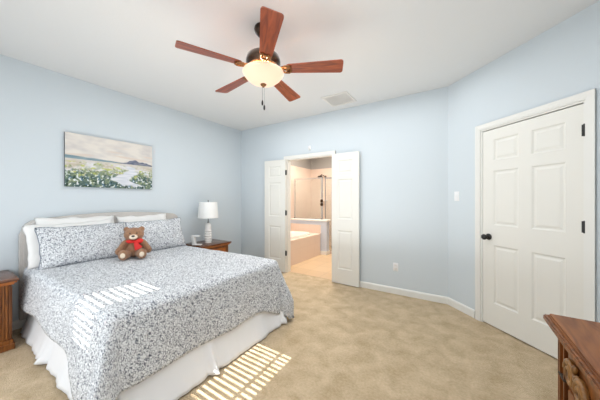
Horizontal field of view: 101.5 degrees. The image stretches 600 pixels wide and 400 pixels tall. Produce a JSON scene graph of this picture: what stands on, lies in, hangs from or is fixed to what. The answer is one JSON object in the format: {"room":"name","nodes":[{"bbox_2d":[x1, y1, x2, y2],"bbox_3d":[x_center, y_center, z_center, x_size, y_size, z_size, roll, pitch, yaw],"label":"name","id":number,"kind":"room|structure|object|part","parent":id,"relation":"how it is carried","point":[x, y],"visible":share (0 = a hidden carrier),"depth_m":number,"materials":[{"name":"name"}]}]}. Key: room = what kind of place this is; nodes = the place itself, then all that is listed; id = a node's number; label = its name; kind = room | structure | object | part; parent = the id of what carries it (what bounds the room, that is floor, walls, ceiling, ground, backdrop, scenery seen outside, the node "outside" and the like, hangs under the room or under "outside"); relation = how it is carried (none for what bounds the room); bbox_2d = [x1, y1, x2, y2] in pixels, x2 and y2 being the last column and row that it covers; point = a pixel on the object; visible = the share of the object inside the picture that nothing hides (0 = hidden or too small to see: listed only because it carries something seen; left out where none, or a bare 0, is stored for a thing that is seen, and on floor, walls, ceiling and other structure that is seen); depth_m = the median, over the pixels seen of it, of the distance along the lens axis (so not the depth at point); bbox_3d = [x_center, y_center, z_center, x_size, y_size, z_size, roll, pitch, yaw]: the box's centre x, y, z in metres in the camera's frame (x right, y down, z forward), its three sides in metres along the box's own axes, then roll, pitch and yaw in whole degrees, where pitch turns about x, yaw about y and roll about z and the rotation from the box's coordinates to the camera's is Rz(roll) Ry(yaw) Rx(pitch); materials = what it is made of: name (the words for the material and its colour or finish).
{"room":"bedroom","nodes":[
{"label":"bedroom","id":0,"kind":"room"},
{"bbox_2d":[0,54,240,320],"bbox_3d":[-2.396,-0.060,3.332,0.100,2.740,4.400,0,0,33],"label":"wall","id":1,"kind":"structure","parent":0,"point":[195,160],"depth_m":3.04,"materials":[{"name":"blue paint"}]},
{"bbox_2d":[12,319,25,330],"bbox_3d":[-2.349,1.265,3.302,0.012,0.090,4.200,0,0,33],"label":"baseboard","id":2,"kind":"structure","parent":1,"relation":"attached to","point":[16,324],"depth_m":2.49,"materials":[{"name":"white paint"}]},
{"bbox_2d":[64,132,151,188],"bbox_3d":[-2.417,-0.465,3.175,0.032,0.620,0.940,0,0,33],"label":"canvas painting","id":3,"kind":"object","parent":1,"relation":"attached to","point":[89,161],"visible":1,"depth_m":3.08,"materials":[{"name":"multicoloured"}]},
{"bbox_2d":[0,246,557,399],"bbox_3d":[0.388,1.359,3.172,4.950,0.102,7.150,0,0,33],"label":"floor","id":4,"kind":"structure","parent":0,"point":[342,341],"depth_m":2.01,"materials":[{"name":"beige carpet"}]},
{"bbox_2d":[0,270,18,352],"bbox_3d":[-2.854,1.000,2.042,0.498,0.620,0.615,0,0,33],"label":"nightstand","id":5,"kind":"object","parent":4,"relation":"on","point":[7,278],"visible":1,"depth_m":2.13,"materials":[{"name":"brown wood"}]},
{"bbox_3d":[-2.862,0.727,2.047,0.481,0.030,0.591,0,0,33],"label":"moulding","id":6,"kind":"part","parent":5,"relation":"part of","materials":[{"name":"brown wood"}]},
{"bbox_2d":[18,212,286,399],"bbox_3d":[-1.464,0.734,2.554,2.287,1.152,1.752,0,0,33],"label":"bed","id":7,"kind":"object","parent":4,"relation":"on","point":[178,378],"visible":0.29,"depth_m":1.93,"materials":[{"name":"grey fabric"}]},
{"bbox_3d":[-2.368,0.684,3.172,0.090,1.052,1.680,0,0,33],"label":"headboard","id":8,"kind":"part","parent":7,"relation":"part of","materials":[{"name":"grey fabric"}]},
{"bbox_2d":[19,246,294,399],"bbox_3d":[-1.416,0.966,2.530,2.145,0.654,1.829,0,0,33],"label":"comforter","id":9,"kind":"object","parent":7,"relation":"on","point":[117,323],"visible":0.94,"depth_m":1.79,"materials":[{"name":"white fabric"}]},
{"bbox_2d":[22,219,111,269],"bbox_3d":[-2.435,0.445,2.656,0.185,0.433,0.755,0,0,33],"label":"bed pillow","id":10,"kind":"object","parent":9,"relation":"on","point":[33,258],"visible":0.2,"depth_m":2.38,"materials":[{"name":"white fabric"}]},
{"bbox_2d":[34,215,113,224],"bbox_3d":[-2.492,0.409,2.776,0.163,0.449,0.700,0,0,33],"label":"bed pillow","id":11,"kind":"object","parent":9,"relation":"on","point":[39,221],"visible":0.16,"depth_m":2.70,"materials":[{"name":"white fabric"}]},
{"bbox_2d":[34,222,124,269],"bbox_3d":[-2.297,0.466,2.643,0.224,0.397,0.755,0,0,33],"label":"sham","id":12,"kind":"object","parent":9,"relation":"on","point":[58,246],"visible":0.85,"depth_m":2.53,"materials":[{"name":"grey fabric"}]},
{"bbox_2d":[115,226,151,259],"bbox_3d":[-1.858,0.476,2.737,0.345,0.346,0.290,0,0,-29],"label":"teddy bear","id":13,"kind":"object","parent":9,"relation":"on","point":[133,245],"visible":1,"depth_m":2.71},
{"bbox_2d":[116,213,165,222],"bbox_3d":[-2.116,0.425,3.355,0.167,0.457,0.648,0,0,33],"label":"bed pillow","id":14,"kind":"object","parent":9,"relation":"on","point":[158,216],"visible":0.2,"depth_m":3.34,"materials":[{"name":"white fabric"}]},
{"bbox_2d":[124,218,185,250],"bbox_3d":[-1.896,0.465,3.266,0.216,0.413,0.732,0,0,33],"label":"sham","id":15,"kind":"object","parent":9,"relation":"on","point":[159,234],"visible":0.77,"depth_m":3.25,"materials":[{"name":"grey fabric"}]},
{"bbox_2d":[186,239,231,251],"bbox_3d":[-1.532,1.009,4.090,0.498,0.602,0.580,0,0,33],"label":"nightstand","id":16,"kind":"object","parent":4,"relation":"on","point":[221,245],"visible":0.18,"depth_m":4.00,"materials":[{"name":"brown wood"}]},
{"bbox_2d":[191,235,201,244],"bbox_3d":[-1.625,0.632,3.851,0.155,0.152,0.070,0,0,1],"label":"charging stand","id":17,"kind":"object","parent":16,"relation":"on","point":[193,237],"visible":1,"depth_m":3.82,"materials":[{"name":"white plastic"}]},
{"bbox_3d":[-1.670,0.636,3.852,0.065,0.128,0.070,0,0,1],"label":"plate","id":18,"kind":"part","parent":17,"relation":"part of","materials":[{"name":"white plastic"}]},
{"bbox_2d":[198,200,217,242],"bbox_3d":[-1.530,0.354,4.083,0.326,0.707,0.326,0,0,33],"label":"table lamp","id":19,"kind":"object","parent":16,"relation":"on","point":[206,210],"visible":1,"depth_m":3.98,"materials":[{"name":"white ceramic"}]},
{"bbox_3d":[-1.530,0.167,4.083,0.326,0.262,0.326,0,0,33],"label":"lamp shade","id":20,"kind":"part","parent":19,"relation":"part of","materials":[{"name":"white fabric"}]},
{"bbox_3d":[-1.539,0.745,4.095,0.481,0.030,0.556,0,0,33],"label":"moulding","id":21,"kind":"part","parent":16,"relation":"part of","materials":[{"name":"brown wood"}]},
{"bbox_3d":[-1.357,0.886,3.977,0.014,0.187,0.370,0,0,33],"label":"drawer","id":22,"kind":"part","parent":16,"relation":"part of","materials":[{"name":"brown wood"}]},
{"bbox_2d":[291,231,319,265],"bbox_3d":[-0.292,1.043,5.498,0.905,0.530,1.482,0,0,33],"label":"bathtub","id":23,"kind":"object","parent":4,"relation":"on","point":[304,245],"visible":0.35,"depth_m":5.33,"materials":[{"name":"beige tile"}]},
{"bbox_2d":[291,231,309,238],"bbox_3d":[-0.307,1.003,5.507,0.730,0.450,1.352,0,0,33],"label":"tub basin","id":24,"kind":"object","parent":23,"relation":"in","point":[294,234],"depth_m":5.97,"materials":[{"name":"white plastic"}]},
{"bbox_2d":[294,177,331,253],"bbox_3d":[0.525,0.377,6.090,1.462,1.863,0.357,0,0,12],"label":"shower enclosure","id":25,"kind":"object","parent":4,"relation":"on","point":[321,178],"visible":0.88,"depth_m":6.00,"materials":[{"name":"silver metal"}]},
{"bbox_3d":[0.203,-0.041,6.178,0.840,1.029,0.028,0,0,33],"label":"shower frame","id":26,"kind":"part","parent":25,"relation":"part of","materials":[{"name":"clear glass"}]},
{"bbox_3d":[0.914,0.347,6.035,0.620,1.805,0.028,0,0,-5],"label":"door frame","id":27,"kind":"part","parent":25,"relation":"part of","materials":[{"name":"silver metal"}]},
{"bbox_2d":[543,314,599,399],"bbox_3d":[0.883,0.885,0.204,0.672,0.850,1.500,0,0,33],"label":"dresser","id":28,"kind":"object","parent":4,"relation":"on","point":[578,339],"visible":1,"depth_m":0.81,"materials":[{"name":"brown wood"}]},
{"bbox_3d":[0.800,0.800,0.603,0.030,0.250,0.640,0,0,33],"label":"drawer","id":29,"kind":"part","parent":28,"relation":"part of","materials":[{"name":"brown wood"}]},
{"bbox_3d":[0.800,0.595,0.603,0.030,0.140,0.640,0,0,33],"label":"drawer","id":30,"kind":"part","parent":28,"relation":"part of","materials":[{"name":"brown wood"}]},
{"bbox_2d":[0,0,599,130],"bbox_3d":[-0.369,-1.480,2.000,4.950,0.100,4.360,0,0,33],"label":"ceiling","id":31,"kind":"structure","parent":0,"point":[388,49],"depth_m":2.20,"materials":[{"name":"white paint"}]},
{"bbox_2d":[175,6,343,109],"bbox_3d":[-0.315,-1.089,2.071,1.258,0.683,1.265,0,0,33],"label":"ceiling fan","id":32,"kind":"object","parent":31,"relation":"hanging from","point":[262,68],"visible":1,"depth_m":1.93,"materials":[{"name":"brown wood"}]},
{"bbox_3d":[-0.666,-1.085,1.821,0.465,0.007,0.140,0,12,-31],"label":"blade","id":33,"kind":"part","parent":32,"relation":"part of","materials":[{"name":"brown wood"}]},
{"bbox_3d":[-0.624,-1.085,2.316,0.465,0.007,0.140,0,12,41],"label":"blade","id":34,"kind":"part","parent":32,"relation":"part of","materials":[{"name":"brown wood"}]},
{"bbox_3d":[-0.304,-1.092,2.039,0.252,0.036,0.252,0,0,33],"label":"motor plate","id":35,"kind":"part","parent":32,"relation":"part of","materials":[{"name":"gold metal"}]},
{"bbox_3d":[-0.304,-1.012,2.039,0.340,0.101,0.340,0,0,33],"label":"lamp shade","id":36,"kind":"part","parent":32,"relation":"part of","materials":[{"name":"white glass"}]},
{"bbox_3d":[-0.208,-1.085,1.628,0.140,0.007,0.465,12,-3,-13],"label":"blade","id":37,"kind":"part","parent":32,"relation":"part of","materials":[{"name":"brown wood"}]},
{"bbox_3d":[-0.140,-1.085,2.429,0.140,0.007,0.465,-13,-5,22],"label":"blade","id":38,"kind":"part","parent":32,"relation":"part of","materials":[{"name":"brown wood"}]},
{"bbox_3d":[0.117,-1.085,2.003,0.465,0.007,0.140,0,-12,5],"label":"blade","id":39,"kind":"part","parent":32,"relation":"part of","materials":[{"name":"brown wood"}]},
{"bbox_2d":[321,91,356,106],"bbox_3d":[0.554,-1.424,3.475,0.380,0.012,0.380,0,0,33],"label":"ceiling vent","id":40,"kind":"object","parent":31,"relation":"in","point":[341,98],"visible":1,"depth_m":3.46,"materials":[{"name":"white metal"}]},
{"bbox_2d":[291,159,310,168],"bbox_3d":[-0.398,-0.060,6.298,0.100,2.740,2.750,0,0,33],"label":"wall","id":41,"kind":"structure","parent":0,"point":[306,163],"depth_m":6.97,"materials":[{"name":"grey paint"}]},
{"bbox_2d":[291,165,331,245],"bbox_3d":[0.332,0.200,5.767,1.700,2.220,2.650,0,0,33],"label":"wall","id":42,"kind":"structure","parent":41,"relation":"attached to","point":[307,192],"depth_m":7.04,"materials":[{"name":"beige tile"}]},
{"bbox_2d":[291,220,328,250],"bbox_3d":[0.220,0.909,6.155,1.068,0.798,0.140,0,0,33],"label":"wall","id":43,"kind":"structure","parent":0,"point":[324,236],"depth_m":5.88,"materials":[{"name":"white paint"}]},
{"bbox_2d":[291,223,320,233],"bbox_3d":[0.114,0.705,6.133,0.913,0.210,0.012,0,0,33],"label":"trim","id":44,"kind":"structure","parent":43,"relation":"attached to","point":[310,228],"depth_m":6.09,"materials":[{"name":"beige tile"}]},
{"bbox_2d":[291,218,330,221],"bbox_3d":[0.233,0.492,6.147,1.098,0.035,0.200,0,0,33],"label":"trim","id":45,"kind":"structure","parent":43,"relation":"on","point":[324,220],"depth_m":5.98,"materials":[{"name":"white paint"}]},
{"bbox_2d":[320,250,329,254],"bbox_3d":[0.606,1.264,5.903,0.174,0.088,0.164,0,0,33],"label":"trim","id":46,"kind":"structure","parent":43,"relation":"attached to","point":[321,252],"depth_m":5.83,"materials":[{"name":"white paint"}]},
{"bbox_2d":[311,157,331,169],"bbox_3d":[1.308,-0.060,6.773,2.250,2.740,0.100,0,0,33],"label":"wall","id":47,"kind":"structure","parent":0,"point":[325,162],"depth_m":7.15,"materials":[{"name":"grey paint"}]},
{"bbox_2d":[241,86,447,296],"bbox_3d":[0.368,-0.060,4.107,3.703,2.740,0.100,0,0,33],"label":"wall","id":48,"kind":"structure","parent":0,"point":[402,142],"depth_m":3.48,"materials":[{"name":"blue paint"}]},
{"bbox_2d":[265,159,286,272],"bbox_3d":[-0.446,0.285,4.500,0.491,2.025,0.045,0,0,29],"label":"door","id":49,"kind":"structure","parent":48,"relation":"in","point":[276,170],"depth_m":4.48,"materials":[{"name":"white paint"}]},
{"bbox_2d":[284,150,335,271],"bbox_3d":[0.165,0.260,4.228,1.020,2.100,0.118,0,0,33],"label":"trim","id":50,"kind":"structure","parent":48,"relation":"attached to","point":[289,159],"depth_m":4.43,"materials":[{"name":"white paint"}]},
{"bbox_2d":[332,151,359,286],"bbox_3d":[0.695,0.285,3.790,0.463,2.025,0.049,0,0,34],"label":"door","id":51,"kind":"structure","parent":48,"relation":"in","point":[345,166],"depth_m":3.75,"materials":[{"name":"white paint"}]},
{"bbox_2d":[393,263,397,270],"bbox_3d":[1.333,0.935,3.420,0.070,0.115,0.008,0,0,33],"label":"wall outlet","id":52,"kind":"object","parent":48,"relation":"attached to","point":[395,265],"visible":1,"depth_m":3.42,"materials":[{"name":"white plastic"}]},
{"bbox_2d":[360,281,447,303],"bbox_3d":[1.220,1.265,3.490,1.523,0.090,0.012,0,0,33],"label":"baseboard","id":53,"kind":"structure","parent":48,"relation":"attached to","point":[410,293],"depth_m":3.34,"materials":[{"name":"white paint"}]},
{"bbox_2d":[448,1,599,321],"bbox_3d":[2.074,-0.060,2.341,0.100,2.740,1.537,0,0,-12],"label":"wall","id":54,"kind":"structure","parent":0,"point":[563,61],"depth_m":2.41,"materials":[{"name":"blue paint"}]},
{"bbox_2d":[454,191,458,200],"bbox_3d":[1.885,-0.045,2.950,0.013,0.115,0.070,0,0,-12],"label":"light switch","id":55,"kind":"object","parent":54,"relation":"attached to","point":[456,194],"visible":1,"depth_m":2.95,"materials":[{"name":"white plastic"}]},
{"bbox_2d":[448,297,474,317],"bbox_3d":[1.896,1.265,2.898,0.012,0.090,0.374,0,0,-12],"label":"baseboard","id":56,"kind":"structure","parent":54,"relation":"attached to","point":[459,306],"depth_m":2.88,"materials":[{"name":"white paint"}]},
{"bbox_2d":[481,104,584,358],"bbox_3d":[2.033,0.286,2.223,0.113,2.024,0.830,0,0,-12],"label":"door","id":57,"kind":"structure","parent":54,"relation":"in","point":[532,236],"depth_m":2.16,"materials":[{"name":"white paint"}]},
{"bbox_3d":[1.942,0.385,2.561,0.077,0.066,0.066,0,0,-12],"label":"knob","id":58,"kind":"part","parent":57,"relation":"part of","materials":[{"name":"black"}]},
{"bbox_2d":[475,89,595,321],"bbox_3d":[2.085,0.253,2.246,0.118,2.115,0.951,0,0,-12],"label":"trim","id":59,"kind":"structure","parent":54,"relation":"attached to","point":[588,98],"depth_m":1.82,"materials":[{"name":"white paint"}]}
]}

